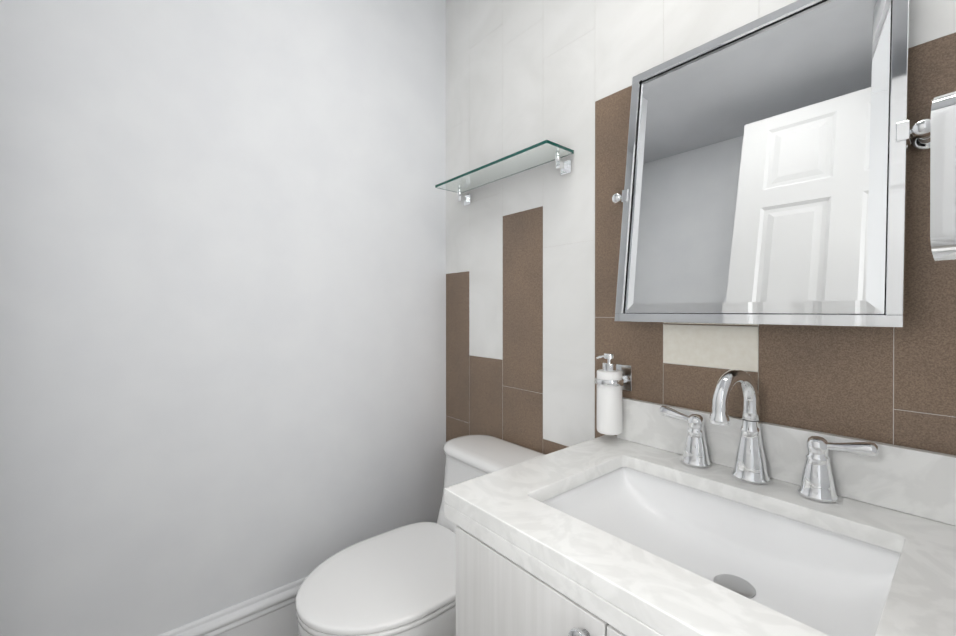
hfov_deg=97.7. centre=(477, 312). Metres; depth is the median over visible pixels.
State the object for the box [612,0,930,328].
mirror
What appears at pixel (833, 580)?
sink
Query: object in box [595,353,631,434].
soap dispenser
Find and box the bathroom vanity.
[444,369,955,635]
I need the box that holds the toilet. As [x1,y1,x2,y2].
[296,435,545,635]
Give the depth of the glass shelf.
1.31 m
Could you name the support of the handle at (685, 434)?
on the bathroom vanity
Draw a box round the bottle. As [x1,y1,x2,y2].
[597,369,621,434]
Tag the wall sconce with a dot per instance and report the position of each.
(943, 181)
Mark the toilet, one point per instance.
(400, 581)
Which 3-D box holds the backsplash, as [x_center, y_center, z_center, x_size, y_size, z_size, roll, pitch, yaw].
[0.574,0.275,0.840,0.017,0.105,0.649,0,0,-40]
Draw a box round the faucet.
[709,369,769,483]
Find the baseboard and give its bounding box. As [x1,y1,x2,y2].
[158,577,305,635]
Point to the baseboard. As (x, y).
(272, 613)
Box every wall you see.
[0,0,445,635]
[446,0,955,454]
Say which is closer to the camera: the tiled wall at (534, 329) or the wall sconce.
the wall sconce
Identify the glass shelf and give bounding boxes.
[435,140,573,205]
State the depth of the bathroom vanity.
0.69 m
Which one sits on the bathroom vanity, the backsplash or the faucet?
the faucet
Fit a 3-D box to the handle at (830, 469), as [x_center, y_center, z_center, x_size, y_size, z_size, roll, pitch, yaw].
[0.621,0.271,0.724,0.056,0.112,0.108,0,0,-40]
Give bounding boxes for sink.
[542,467,900,635]
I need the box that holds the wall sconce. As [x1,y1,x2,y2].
[930,91,955,265]
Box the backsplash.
[617,397,955,525]
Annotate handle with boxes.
[659,406,710,467]
[797,436,878,502]
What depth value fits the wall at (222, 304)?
1.18 m
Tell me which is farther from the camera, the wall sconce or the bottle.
the bottle

